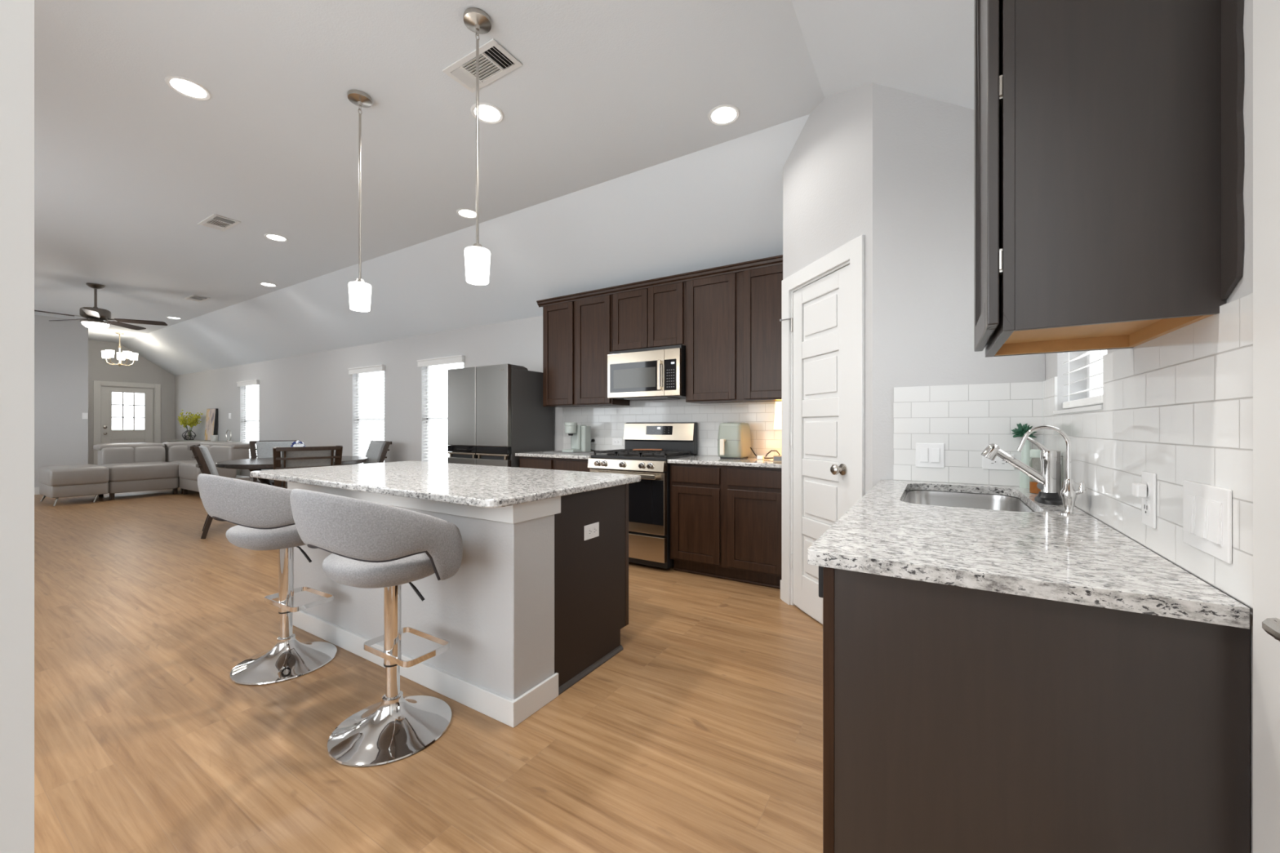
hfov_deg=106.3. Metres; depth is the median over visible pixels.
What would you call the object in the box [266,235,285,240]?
diffuser
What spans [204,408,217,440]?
framed canvas
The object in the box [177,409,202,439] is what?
flower vase
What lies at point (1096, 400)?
window blind
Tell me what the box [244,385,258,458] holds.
window
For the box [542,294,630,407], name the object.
upper cabinet
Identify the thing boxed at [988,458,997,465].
receptacle
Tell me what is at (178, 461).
seat cushion
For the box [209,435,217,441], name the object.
candle jar
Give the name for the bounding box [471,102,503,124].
recessed light
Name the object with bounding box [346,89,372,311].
pendant light
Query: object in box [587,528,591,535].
receptacle
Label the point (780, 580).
baseboard
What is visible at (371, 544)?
bar stool
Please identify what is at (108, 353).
chandelier
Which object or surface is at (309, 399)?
wall
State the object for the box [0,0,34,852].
wall
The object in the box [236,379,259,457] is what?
window blind
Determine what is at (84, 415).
light switch
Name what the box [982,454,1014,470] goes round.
wall outlet
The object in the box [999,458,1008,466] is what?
receptacle
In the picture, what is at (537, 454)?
countertop
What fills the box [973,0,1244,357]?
upper cabinet
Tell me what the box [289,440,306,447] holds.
jar
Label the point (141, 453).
cushion
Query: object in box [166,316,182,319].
recessed light
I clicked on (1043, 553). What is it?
countertop
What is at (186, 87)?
diffuser
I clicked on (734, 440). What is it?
air fryer
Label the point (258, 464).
dining table
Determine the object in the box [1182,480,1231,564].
light switch
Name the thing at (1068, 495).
filter faucet
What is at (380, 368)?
window blind
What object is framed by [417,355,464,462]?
window blind
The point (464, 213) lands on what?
diffuser
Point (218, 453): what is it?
cushion
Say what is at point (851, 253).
trim
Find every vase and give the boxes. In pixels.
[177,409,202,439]
[1011,422,1036,488]
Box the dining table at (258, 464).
[215,456,368,485]
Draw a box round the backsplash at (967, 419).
[893,381,1043,486]
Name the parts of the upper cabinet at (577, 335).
door, door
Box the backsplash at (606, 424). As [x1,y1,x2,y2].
[563,399,782,457]
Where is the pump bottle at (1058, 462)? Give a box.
[1056,450,1061,497]
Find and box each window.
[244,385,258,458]
[357,373,384,456]
[426,365,448,462]
[1053,350,1106,414]
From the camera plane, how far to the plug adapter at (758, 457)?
3.82 m
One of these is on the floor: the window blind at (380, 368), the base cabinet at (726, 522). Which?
the base cabinet at (726, 522)
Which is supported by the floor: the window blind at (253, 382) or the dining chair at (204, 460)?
the dining chair at (204, 460)
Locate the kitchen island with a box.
[287,481,628,727]
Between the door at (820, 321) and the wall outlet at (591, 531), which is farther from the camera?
the door at (820, 321)
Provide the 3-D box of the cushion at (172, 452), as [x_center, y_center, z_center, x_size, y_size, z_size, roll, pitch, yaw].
[-8.470,0.547,9.038,0.320,0.420,0.680,0,0,32]
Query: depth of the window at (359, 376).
7.58 m
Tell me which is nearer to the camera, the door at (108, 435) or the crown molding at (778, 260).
the crown molding at (778, 260)
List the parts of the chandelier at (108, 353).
lamp shade, lamp shade, stem, lamp shade, lamp shade, lamp shade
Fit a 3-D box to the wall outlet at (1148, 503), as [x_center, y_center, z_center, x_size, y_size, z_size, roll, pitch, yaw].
[1.087,0.155,1.026,0.007,0.115,0.070,0,0,32]
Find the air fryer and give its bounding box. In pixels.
[717,422,751,458]
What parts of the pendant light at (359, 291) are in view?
lamp shade, rod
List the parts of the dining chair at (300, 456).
leg, leg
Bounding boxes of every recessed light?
[164,75,212,100]
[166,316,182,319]
[259,282,277,287]
[264,233,288,241]
[456,208,475,218]
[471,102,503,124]
[707,104,739,125]
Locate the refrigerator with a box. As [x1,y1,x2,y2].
[447,364,553,467]
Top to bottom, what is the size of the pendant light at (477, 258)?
1.242 m
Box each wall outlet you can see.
[583,521,599,540]
[591,437,596,444]
[612,438,622,445]
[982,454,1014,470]
[1142,471,1155,528]
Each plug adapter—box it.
[756,455,764,459]
[1132,482,1146,497]
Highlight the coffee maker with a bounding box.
[561,422,591,452]
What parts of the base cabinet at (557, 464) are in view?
drawer, drawer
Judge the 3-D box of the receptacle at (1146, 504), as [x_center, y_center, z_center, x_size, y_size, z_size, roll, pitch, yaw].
[1.085,0.174,1.028,0.002,0.033,0.033,0,0,32]
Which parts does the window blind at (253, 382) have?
ladder cord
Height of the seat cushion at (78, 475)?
0.285 m
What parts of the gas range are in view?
knob, knob, knob, handle, control panel, oven door, knob, drawer, knob, touch panel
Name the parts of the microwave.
door glass, door, handle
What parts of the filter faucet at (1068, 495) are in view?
spout, tap lever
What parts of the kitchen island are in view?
apron trim, baseboard, panel, shoe molding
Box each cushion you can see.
[37,464,109,486]
[97,446,134,465]
[99,461,179,481]
[133,445,165,462]
[164,444,196,462]
[170,459,196,464]
[178,462,236,480]
[199,445,218,475]
[209,445,249,462]
[256,440,293,470]
[281,449,333,487]
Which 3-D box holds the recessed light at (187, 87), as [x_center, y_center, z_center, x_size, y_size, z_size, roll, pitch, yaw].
[-2.564,-1.919,2.725,0.196,0.008,0.196,0,0,32]
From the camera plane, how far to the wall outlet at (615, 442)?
4.86 m
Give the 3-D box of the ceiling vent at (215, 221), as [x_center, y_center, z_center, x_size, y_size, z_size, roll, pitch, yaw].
[-3.968,-1.915,4.522,0.404,0.016,0.200,0,0,32]
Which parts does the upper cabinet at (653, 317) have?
door, door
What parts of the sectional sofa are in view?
leg, leg, leg, leg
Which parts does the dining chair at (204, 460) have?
leg, leg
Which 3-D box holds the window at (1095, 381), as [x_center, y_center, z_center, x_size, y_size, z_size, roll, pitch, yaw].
[1.498,-0.495,1.554,0.142,0.901,0.646,0,0,32]
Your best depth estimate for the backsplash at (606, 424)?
4.45 m
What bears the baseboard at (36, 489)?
attached to the wall at (60, 347)
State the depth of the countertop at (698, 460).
3.68 m
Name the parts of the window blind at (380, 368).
ladder cord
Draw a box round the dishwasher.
[818,566,822,597]
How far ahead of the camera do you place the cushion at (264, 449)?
6.78 m
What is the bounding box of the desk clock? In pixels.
[773,455,782,462]
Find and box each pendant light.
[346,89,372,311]
[462,7,491,284]
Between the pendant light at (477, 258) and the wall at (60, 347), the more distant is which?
the wall at (60, 347)
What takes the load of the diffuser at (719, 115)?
attached to the recessed light at (723, 114)
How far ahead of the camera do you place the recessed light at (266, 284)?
6.48 m
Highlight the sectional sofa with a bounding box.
[37,440,249,506]
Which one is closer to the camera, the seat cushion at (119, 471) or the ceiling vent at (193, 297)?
the ceiling vent at (193, 297)
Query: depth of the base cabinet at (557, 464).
4.53 m
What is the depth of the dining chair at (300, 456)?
4.90 m
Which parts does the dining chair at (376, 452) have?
leg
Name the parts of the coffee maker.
water tank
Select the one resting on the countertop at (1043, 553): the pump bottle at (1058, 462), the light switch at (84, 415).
the pump bottle at (1058, 462)
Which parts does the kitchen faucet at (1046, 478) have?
spout, lever, plate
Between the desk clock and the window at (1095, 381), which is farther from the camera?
the desk clock
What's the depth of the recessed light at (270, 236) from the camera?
4.88 m
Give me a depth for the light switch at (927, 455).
2.27 m
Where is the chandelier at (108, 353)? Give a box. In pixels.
[101,332,137,366]
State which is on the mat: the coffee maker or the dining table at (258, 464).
the coffee maker
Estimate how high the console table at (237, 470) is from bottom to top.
0.870 m
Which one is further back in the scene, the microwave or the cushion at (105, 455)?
the cushion at (105, 455)
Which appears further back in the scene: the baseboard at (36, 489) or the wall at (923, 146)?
the baseboard at (36, 489)
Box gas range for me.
[587,422,697,568]
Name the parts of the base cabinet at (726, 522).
drawer, door, shoe molding, drawer, door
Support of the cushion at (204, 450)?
on the dining chair at (204, 460)
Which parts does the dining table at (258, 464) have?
leg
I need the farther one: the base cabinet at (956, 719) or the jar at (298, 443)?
the jar at (298, 443)
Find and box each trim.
[93,380,160,465]
[782,235,864,605]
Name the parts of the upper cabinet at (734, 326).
door, door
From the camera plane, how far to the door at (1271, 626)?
0.56 m
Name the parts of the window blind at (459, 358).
ladder cord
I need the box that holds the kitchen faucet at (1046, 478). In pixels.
[980,436,1062,505]
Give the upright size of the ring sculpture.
0.246 m
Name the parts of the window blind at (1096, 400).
rail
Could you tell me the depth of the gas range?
3.97 m
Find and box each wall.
[0,0,34,852]
[34,315,88,487]
[88,339,174,464]
[174,315,716,479]
[782,82,872,494]
[872,82,1044,495]
[1043,0,1279,852]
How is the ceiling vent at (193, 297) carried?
in the ceiling
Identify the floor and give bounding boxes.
[34,487,822,852]
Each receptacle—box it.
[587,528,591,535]
[592,527,596,533]
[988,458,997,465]
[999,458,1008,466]
[1142,500,1150,515]
[1143,482,1150,497]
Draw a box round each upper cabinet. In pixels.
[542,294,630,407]
[612,281,685,351]
[685,264,782,404]
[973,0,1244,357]
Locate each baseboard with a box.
[34,487,40,494]
[780,579,782,599]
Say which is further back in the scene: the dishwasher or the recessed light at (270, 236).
the recessed light at (270, 236)
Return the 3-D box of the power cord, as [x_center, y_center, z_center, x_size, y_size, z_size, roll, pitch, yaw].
[0.995,0.216,3.882,0.055,0.086,0.302,0,0,-36]
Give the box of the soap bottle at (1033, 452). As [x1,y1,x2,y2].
[1029,448,1040,493]
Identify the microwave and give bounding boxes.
[607,344,685,400]
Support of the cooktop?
in the gas range
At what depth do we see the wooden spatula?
4.32 m
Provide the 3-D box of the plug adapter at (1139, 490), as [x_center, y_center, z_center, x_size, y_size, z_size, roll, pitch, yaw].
[1.075,0.137,1.033,0.018,0.030,0.028,0,0,32]
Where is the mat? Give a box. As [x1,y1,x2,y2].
[542,450,599,453]
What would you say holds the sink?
in the countertop at (1043, 553)
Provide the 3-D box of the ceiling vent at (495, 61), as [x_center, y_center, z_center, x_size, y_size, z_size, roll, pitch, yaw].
[-0.844,-1.915,2.564,0.404,0.016,0.200,0,0,32]
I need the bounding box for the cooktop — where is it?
[591,453,693,461]
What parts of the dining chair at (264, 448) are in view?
leg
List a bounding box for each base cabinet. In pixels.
[519,456,592,471]
[670,463,782,589]
[822,566,1249,852]
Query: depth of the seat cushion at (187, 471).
8.06 m
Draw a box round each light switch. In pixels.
[81,413,88,418]
[915,443,944,467]
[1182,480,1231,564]
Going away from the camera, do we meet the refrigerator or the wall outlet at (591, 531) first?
the wall outlet at (591, 531)
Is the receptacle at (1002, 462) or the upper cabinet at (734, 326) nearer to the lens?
the receptacle at (1002, 462)
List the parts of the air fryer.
handle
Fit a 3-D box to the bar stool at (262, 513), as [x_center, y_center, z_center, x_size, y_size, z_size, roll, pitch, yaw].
[-1.793,0.693,2.346,0.554,0.968,0.555,0,0,30]
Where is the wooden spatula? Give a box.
[632,448,662,450]
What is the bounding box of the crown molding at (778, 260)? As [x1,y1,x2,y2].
[536,254,782,306]
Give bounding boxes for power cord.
[750,447,779,458]
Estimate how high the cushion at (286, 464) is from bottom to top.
0.472 m
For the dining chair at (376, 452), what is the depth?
6.55 m
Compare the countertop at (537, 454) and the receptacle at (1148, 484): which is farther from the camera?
the countertop at (537, 454)
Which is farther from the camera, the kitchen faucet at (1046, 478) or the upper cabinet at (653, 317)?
the upper cabinet at (653, 317)
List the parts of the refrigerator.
handle, door, freezer door, handle, freezer door, door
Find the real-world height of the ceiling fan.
0.604 m
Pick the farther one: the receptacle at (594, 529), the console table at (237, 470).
the console table at (237, 470)
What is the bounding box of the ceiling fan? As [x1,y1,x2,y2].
[34,283,167,329]
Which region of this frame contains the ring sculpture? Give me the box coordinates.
[225,429,231,441]
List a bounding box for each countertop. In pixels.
[249,461,640,507]
[515,450,608,459]
[666,455,782,468]
[807,479,1249,629]
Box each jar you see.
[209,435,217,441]
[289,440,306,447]
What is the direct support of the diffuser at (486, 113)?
attached to the recessed light at (491, 113)
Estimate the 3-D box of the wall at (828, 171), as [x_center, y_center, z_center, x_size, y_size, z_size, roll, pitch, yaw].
[1.121,-0.376,2.853,0.100,3.105,0.871,0,0,-13]
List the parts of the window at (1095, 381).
sill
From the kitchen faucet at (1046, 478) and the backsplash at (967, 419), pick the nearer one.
the kitchen faucet at (1046, 478)
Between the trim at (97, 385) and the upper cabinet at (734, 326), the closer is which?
the upper cabinet at (734, 326)
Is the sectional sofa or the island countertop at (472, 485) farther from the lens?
the sectional sofa
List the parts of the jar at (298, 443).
lid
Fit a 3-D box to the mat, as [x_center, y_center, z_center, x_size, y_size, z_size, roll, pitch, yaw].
[-0.649,0.259,4.838,0.600,0.006,0.340,0,0,32]
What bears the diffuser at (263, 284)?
attached to the recessed light at (266, 284)
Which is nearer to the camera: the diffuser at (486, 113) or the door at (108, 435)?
the diffuser at (486, 113)
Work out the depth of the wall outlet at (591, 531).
2.31 m
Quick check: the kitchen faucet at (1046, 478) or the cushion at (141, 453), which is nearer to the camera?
the kitchen faucet at (1046, 478)
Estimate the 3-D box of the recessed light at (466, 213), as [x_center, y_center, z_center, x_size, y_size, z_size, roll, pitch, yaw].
[-1.553,-1.919,4.327,0.196,0.008,0.196,0,0,32]
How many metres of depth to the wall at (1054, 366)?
0.73 m
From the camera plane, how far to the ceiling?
3.30 m
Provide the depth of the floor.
1.86 m
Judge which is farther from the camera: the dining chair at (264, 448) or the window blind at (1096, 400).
the dining chair at (264, 448)
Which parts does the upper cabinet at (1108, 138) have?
door, frame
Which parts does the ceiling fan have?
blade, blade, blade, lamp shade, blade, blade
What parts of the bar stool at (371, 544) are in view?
backrest, seat, lift lever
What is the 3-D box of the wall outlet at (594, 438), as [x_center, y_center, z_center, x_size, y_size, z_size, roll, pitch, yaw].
[-0.498,0.147,5.024,0.115,0.070,0.007,0,0,32]
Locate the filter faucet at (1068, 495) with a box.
[1016,425,1086,515]
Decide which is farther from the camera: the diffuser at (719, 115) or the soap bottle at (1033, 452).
the diffuser at (719, 115)
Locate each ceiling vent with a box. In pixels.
[183,294,209,302]
[197,213,240,231]
[442,38,522,92]
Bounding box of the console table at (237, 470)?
[166,440,242,475]
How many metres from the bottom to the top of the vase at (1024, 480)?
0.280 m
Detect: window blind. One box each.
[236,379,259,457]
[347,364,385,464]
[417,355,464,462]
[1062,350,1102,408]
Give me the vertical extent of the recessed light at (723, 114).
0.008 m
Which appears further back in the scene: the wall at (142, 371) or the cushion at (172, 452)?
the wall at (142, 371)
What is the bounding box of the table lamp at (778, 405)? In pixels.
[773,400,782,429]
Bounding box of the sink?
[902,489,1034,511]
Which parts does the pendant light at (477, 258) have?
rod, lamp shade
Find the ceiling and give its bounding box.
[34,0,973,375]
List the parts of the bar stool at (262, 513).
backrest, seat, lift lever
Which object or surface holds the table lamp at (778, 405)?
on the countertop at (698, 460)
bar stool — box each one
[197,473,337,684]
[289,488,462,766]
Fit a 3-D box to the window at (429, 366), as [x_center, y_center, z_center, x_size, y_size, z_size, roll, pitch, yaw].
[-2.600,-0.102,6.397,0.940,1.598,0.155,0,0,32]
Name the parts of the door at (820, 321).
knob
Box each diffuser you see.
[170,79,206,97]
[261,283,275,286]
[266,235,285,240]
[458,209,475,217]
[474,105,500,121]
[711,107,736,123]
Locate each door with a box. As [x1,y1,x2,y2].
[101,386,153,444]
[779,264,849,624]
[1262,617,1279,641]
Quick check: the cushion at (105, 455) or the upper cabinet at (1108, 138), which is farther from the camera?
the cushion at (105, 455)
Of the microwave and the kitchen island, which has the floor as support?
the kitchen island
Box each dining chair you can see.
[187,444,267,538]
[248,440,299,485]
[272,445,342,488]
[363,440,391,463]

